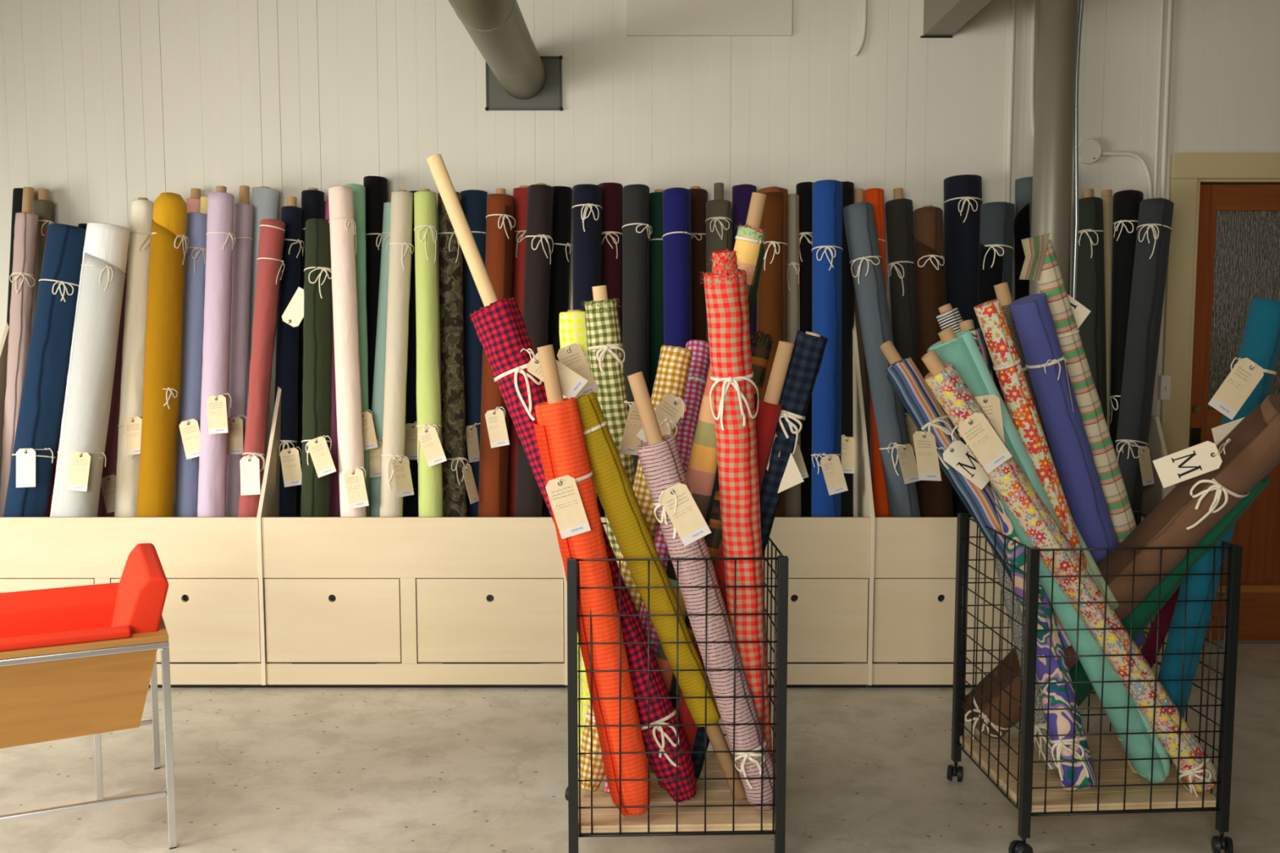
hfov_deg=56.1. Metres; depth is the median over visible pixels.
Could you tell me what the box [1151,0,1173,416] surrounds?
conduit
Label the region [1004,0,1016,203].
conduit
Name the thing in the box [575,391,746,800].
roll
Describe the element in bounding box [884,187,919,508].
roll
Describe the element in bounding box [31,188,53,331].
roll
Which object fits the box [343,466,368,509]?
tag
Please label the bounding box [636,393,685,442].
tag
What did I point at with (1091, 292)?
roll
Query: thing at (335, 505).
roll
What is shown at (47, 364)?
roll
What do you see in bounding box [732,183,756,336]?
roll
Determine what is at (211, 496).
roll
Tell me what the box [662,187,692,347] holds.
roll
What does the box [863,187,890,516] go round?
roll
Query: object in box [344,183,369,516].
roll
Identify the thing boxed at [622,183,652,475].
roll
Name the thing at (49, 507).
roll
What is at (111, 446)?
roll
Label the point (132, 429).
tag
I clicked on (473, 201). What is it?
roll
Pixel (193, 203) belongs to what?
roll
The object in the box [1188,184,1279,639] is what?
door
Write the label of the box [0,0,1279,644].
wall
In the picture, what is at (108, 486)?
tag
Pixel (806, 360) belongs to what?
roll
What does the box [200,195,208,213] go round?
roll
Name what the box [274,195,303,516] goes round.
roll
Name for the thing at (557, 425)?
roll
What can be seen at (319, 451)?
tag
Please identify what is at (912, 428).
tag
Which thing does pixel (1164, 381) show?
light switch
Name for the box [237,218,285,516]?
roll
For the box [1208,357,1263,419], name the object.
tag
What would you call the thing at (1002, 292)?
roll
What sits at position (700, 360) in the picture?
roll
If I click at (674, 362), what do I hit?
roll
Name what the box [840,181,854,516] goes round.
roll
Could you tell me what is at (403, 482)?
tag
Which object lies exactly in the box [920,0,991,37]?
duct
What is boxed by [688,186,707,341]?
roll
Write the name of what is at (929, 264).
roll
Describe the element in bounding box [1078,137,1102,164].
junction box
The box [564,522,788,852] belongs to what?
wire basket
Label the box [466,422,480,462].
tag
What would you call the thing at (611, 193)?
roll
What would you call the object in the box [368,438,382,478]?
tag
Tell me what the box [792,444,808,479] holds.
tag
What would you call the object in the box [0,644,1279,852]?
floor
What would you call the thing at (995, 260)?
roll
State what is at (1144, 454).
tag
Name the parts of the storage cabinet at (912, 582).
panel, drawer, panel, rail, drawer, panel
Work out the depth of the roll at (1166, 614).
3.71 m
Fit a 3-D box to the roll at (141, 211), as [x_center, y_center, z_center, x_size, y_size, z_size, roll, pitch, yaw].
[-2.151,-0.204,5.113,0.112,1.541,0.331,1,6,10]
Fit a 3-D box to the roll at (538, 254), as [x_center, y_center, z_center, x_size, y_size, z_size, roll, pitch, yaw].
[-0.447,-0.235,5.116,0.127,1.601,0.349,1,6,13]
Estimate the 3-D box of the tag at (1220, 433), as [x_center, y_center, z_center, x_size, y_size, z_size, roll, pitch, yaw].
[1.616,0.053,3.230,0.165,0.204,0.064,1,6,13]
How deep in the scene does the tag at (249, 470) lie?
4.91 m
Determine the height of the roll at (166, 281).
1.547 m
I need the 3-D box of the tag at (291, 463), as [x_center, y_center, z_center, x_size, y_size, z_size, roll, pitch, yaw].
[-1.464,0.167,5.044,0.090,0.164,0.129,-2,6,-17]
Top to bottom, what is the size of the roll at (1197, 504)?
1.153 m
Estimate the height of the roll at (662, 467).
1.201 m
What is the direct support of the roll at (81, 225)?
on the storage cabinet at (211, 614)
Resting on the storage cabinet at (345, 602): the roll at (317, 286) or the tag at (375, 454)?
the roll at (317, 286)
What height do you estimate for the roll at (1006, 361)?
1.401 m
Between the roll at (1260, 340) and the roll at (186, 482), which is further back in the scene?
the roll at (186, 482)
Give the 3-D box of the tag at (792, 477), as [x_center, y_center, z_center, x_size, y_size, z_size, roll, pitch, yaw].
[0.387,0.101,3.306,0.132,0.169,0.019,-1,6,-12]
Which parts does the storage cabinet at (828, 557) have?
panel, panel, drawer, rail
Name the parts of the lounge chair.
panel, rail, wooden frame, rail, support leg, rail, leg, leg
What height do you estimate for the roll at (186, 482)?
1.476 m
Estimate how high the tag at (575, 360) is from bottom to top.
0.168 m
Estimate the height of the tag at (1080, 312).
0.147 m
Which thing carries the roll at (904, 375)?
in the wire basket at (1013, 761)
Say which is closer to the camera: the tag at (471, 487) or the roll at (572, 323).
the roll at (572, 323)
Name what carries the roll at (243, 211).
on the storage cabinet at (211, 614)
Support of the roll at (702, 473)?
in the wire basket at (713, 810)
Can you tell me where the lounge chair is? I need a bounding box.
[0,542,177,849]
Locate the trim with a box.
[1160,153,1279,486]
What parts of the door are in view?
handle plate, handle, lock rail, rail, panel, glass pane, rail, sill moulding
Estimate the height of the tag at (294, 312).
0.168 m
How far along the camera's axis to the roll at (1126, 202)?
5.09 m
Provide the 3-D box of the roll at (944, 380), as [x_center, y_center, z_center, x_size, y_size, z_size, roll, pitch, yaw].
[1.211,0.429,3.353,0.892,1.283,0.097,0,6,-4]
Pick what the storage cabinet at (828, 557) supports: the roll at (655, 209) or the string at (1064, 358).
the roll at (655, 209)
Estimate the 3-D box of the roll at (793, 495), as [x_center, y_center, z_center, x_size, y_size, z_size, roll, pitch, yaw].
[0.660,-0.224,5.214,0.085,1.562,0.260,0,6,3]
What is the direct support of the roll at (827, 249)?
on the storage cabinet at (828, 557)
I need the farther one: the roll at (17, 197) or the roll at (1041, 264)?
the roll at (17, 197)
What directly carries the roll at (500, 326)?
in the wire basket at (713, 810)
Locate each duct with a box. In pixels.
[448,0,563,111]
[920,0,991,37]
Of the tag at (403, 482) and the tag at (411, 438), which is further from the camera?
the tag at (411, 438)
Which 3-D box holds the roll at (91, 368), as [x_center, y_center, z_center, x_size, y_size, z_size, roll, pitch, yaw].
[-2.290,-0.132,4.985,0.183,1.422,0.423,4,7,33]
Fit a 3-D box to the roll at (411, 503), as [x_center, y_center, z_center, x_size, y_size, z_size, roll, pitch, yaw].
[-0.989,-0.236,5.251,0.085,1.579,0.281,0,6,5]
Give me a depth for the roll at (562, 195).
5.22 m
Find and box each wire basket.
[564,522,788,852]
[946,510,1242,852]
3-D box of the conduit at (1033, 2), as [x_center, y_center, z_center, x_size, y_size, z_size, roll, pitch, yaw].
[1.764,-1.757,5.260,0.129,1.114,0.020,0,6,0]
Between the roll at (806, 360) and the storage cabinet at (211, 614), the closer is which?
the roll at (806, 360)
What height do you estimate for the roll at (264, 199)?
1.599 m
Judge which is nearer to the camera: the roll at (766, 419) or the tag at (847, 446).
the roll at (766, 419)
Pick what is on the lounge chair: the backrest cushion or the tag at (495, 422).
the backrest cushion
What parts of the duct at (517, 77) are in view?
wall plate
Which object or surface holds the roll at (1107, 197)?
on the storage cabinet at (912, 582)
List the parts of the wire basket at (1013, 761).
post, wire panel, post, wire panel, wire panel, post, wire panel, post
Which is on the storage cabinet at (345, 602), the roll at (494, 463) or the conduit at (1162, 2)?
the roll at (494, 463)
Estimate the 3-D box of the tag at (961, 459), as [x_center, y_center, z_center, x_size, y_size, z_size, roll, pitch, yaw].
[0.978,0.115,3.648,0.200,0.144,0.066,4,7,33]
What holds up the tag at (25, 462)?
hanging from the roll at (47, 364)
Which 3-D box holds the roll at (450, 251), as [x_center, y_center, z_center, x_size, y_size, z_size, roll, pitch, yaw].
[-0.796,-0.223,5.118,0.112,1.577,0.336,-1,6,-9]
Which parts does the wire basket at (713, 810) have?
post, wire panel, post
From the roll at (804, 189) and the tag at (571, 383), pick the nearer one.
the tag at (571, 383)
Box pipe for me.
[1029,0,1078,295]
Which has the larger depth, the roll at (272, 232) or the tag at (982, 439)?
the roll at (272, 232)
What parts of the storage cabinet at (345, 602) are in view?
panel, drawer, panel, rail, drawer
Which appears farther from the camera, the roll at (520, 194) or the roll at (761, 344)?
the roll at (520, 194)
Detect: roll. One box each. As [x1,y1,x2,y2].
[0,186,38,516]
[3,222,86,516]
[6,187,22,325]
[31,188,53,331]
[44,226,57,516]
[49,222,130,516]
[59,223,87,438]
[97,244,128,516]
[114,197,153,516]
[136,192,188,516]
[173,212,207,516]
[186,187,200,213]
[197,185,235,516]
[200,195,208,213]
[225,185,253,516]
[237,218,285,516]
[245,186,279,482]
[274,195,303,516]
[296,187,324,516]
[300,218,333,516]
[324,200,340,516]
[328,185,366,516]
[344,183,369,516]
[363,175,387,413]
[368,201,391,516]
[379,189,413,516]
[402,191,418,516]
[413,188,443,516]
[426,153,696,802]
[437,191,467,516]
[460,189,487,516]
[477,187,515,516]
[507,185,528,516]
[515,182,553,516]
[533,344,651,816]
[542,186,572,516]
[559,309,596,759]
[572,183,602,516]
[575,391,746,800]
[577,345,693,791]
[581,284,635,562]
[597,182,622,516]
[604,339,710,793]
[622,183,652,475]
[626,371,773,810]
[646,191,768,773]
[648,189,663,398]
[657,340,794,789]
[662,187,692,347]
[672,329,773,709]
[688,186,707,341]
[691,330,827,782]
[698,248,773,799]
[705,182,732,342]
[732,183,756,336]
[756,186,787,516]
[785,193,800,516]
[795,182,813,516]
[810,179,843,516]
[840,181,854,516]
[842,201,920,516]
[853,188,870,465]
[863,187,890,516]
[880,340,1071,649]
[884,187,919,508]
[912,204,953,516]
[921,350,1217,796]
[926,327,1169,782]
[936,302,963,333]
[942,174,982,516]
[959,319,1097,791]
[962,394,1279,739]
[973,298,1137,773]
[976,201,1014,400]
[988,481,1057,770]
[993,281,1054,464]
[1003,400,1119,609]
[1009,293,1146,648]
[1013,176,1032,300]
[1018,233,1136,544]
[1034,475,1270,735]
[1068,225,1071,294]
[1075,188,1107,426]
[1099,189,1113,431]
[1107,189,1143,450]
[1115,196,1173,511]
[1140,586,1180,669]
[1157,297,1279,718]
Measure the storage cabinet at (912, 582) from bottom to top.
1.670 m
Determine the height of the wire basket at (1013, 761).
0.884 m
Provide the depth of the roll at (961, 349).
3.41 m
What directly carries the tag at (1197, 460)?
on the roll at (1197, 504)
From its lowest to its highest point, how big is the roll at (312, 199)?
1.590 m
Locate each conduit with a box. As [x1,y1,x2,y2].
[853,0,866,55]
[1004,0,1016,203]
[1030,0,1035,137]
[1071,0,1084,299]
[1101,151,1152,199]
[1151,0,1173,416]
[1152,0,1164,197]
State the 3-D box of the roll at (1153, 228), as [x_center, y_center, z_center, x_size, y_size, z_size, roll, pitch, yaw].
[2.071,-0.187,4.986,0.136,1.531,0.433,4,7,38]
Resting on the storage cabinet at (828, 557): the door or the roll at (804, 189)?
the roll at (804, 189)
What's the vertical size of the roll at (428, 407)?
1.565 m
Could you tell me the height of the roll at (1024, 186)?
1.635 m
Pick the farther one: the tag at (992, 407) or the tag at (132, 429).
the tag at (132, 429)
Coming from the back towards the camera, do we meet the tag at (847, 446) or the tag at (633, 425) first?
the tag at (847, 446)
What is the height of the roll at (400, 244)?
1.560 m
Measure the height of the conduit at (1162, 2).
2.690 m
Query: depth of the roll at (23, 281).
5.10 m
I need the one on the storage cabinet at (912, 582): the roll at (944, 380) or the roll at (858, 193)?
the roll at (858, 193)
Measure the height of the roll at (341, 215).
1.572 m
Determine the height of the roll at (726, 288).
1.530 m
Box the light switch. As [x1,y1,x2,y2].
[1157,374,1171,399]
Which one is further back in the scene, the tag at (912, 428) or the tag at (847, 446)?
the tag at (847, 446)
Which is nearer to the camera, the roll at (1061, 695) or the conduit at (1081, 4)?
the roll at (1061, 695)
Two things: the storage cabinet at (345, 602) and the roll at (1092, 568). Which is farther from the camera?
the storage cabinet at (345, 602)
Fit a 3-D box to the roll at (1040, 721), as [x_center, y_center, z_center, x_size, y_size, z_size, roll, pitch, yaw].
[1.132,0.399,3.713,0.093,1.228,0.524,-3,6,-27]
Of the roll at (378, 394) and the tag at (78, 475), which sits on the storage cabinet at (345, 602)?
the roll at (378, 394)
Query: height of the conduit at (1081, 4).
2.825 m
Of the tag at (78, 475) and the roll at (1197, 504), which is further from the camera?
the tag at (78, 475)
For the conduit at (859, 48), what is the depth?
5.25 m
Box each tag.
[16,448,53,487]
[66,451,106,491]
[100,474,115,513]
[123,416,142,455]
[178,418,199,459]
[206,393,231,434]
[226,414,246,454]
[240,454,264,495]
[280,446,302,487]
[281,286,303,327]
[306,435,336,477]
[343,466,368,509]
[361,409,377,450]
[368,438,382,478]
[392,456,413,497]
[404,421,417,459]
[417,424,446,466]
[462,463,479,504]
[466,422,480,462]
[484,406,509,448]
[520,348,587,399]
[545,475,591,539]
[556,342,599,398]
[618,400,642,455]
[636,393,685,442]
[658,482,711,546]
[766,433,804,493]
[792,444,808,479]
[816,453,848,495]
[841,435,853,473]
[887,442,920,484]
[904,413,917,452]
[912,431,941,480]
[936,440,989,489]
[951,412,1012,473]
[974,394,1004,443]
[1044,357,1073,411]
[1047,293,1090,328]
[1121,442,1154,486]
[1152,438,1231,488]
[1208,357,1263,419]
[1211,417,1244,445]
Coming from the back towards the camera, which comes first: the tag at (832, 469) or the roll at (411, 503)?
the roll at (411, 503)
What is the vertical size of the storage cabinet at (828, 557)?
1.670 m
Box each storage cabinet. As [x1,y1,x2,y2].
[0,321,266,688]
[256,386,565,688]
[564,279,870,688]
[852,311,1175,688]
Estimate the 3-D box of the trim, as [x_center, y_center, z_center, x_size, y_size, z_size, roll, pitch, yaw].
[2.956,-0.106,5.473,1.208,2.222,0.144,0,6,0]
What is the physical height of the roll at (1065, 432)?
1.105 m
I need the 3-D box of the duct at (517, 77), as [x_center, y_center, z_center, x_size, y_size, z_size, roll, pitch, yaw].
[-0.511,-1.393,3.999,0.344,0.253,2.612,0,6,0]
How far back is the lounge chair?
3.36 m
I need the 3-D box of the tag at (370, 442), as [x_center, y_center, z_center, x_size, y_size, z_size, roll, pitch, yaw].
[-1.138,0.017,5.028,0.100,0.169,0.074,4,7,39]
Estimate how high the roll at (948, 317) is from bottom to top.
0.973 m
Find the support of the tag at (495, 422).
hanging from the roll at (494, 463)
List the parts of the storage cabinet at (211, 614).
panel, drawer, panel, drawer, rail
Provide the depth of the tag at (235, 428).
5.05 m
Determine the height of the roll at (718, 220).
1.604 m
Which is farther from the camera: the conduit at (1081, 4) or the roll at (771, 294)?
the roll at (771, 294)
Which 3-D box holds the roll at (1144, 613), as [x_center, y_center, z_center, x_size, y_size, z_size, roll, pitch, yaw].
[1.482,0.547,3.587,0.108,0.954,0.728,-4,7,-38]
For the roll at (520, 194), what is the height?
1.604 m
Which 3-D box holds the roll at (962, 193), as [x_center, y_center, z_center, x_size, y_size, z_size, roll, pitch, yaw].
[1.419,-0.266,5.238,0.165,1.641,0.330,-1,6,-7]
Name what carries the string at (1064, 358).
attached to the roll at (1065, 432)
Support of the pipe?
on the floor
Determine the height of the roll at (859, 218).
1.506 m
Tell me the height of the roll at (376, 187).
1.642 m
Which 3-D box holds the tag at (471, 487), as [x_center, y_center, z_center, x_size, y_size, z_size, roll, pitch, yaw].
[-0.728,0.239,5.040,0.085,0.158,0.097,2,6,20]
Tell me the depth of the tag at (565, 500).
3.12 m
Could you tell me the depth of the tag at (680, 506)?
3.15 m
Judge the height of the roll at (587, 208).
1.582 m
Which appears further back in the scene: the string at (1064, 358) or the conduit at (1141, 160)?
the conduit at (1141, 160)
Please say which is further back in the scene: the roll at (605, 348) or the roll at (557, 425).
the roll at (605, 348)
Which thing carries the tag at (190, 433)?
hanging from the roll at (186, 482)
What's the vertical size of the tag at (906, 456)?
0.166 m
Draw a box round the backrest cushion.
[111,542,168,634]
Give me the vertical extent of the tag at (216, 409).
0.165 m
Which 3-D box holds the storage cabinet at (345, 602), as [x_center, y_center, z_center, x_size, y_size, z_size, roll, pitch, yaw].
[-0.917,0.206,5.113,1.226,1.670,0.661,0,6,0]
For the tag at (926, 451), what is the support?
hanging from the roll at (904, 375)
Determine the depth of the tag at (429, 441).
4.90 m
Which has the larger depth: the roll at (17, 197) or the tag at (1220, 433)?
the roll at (17, 197)

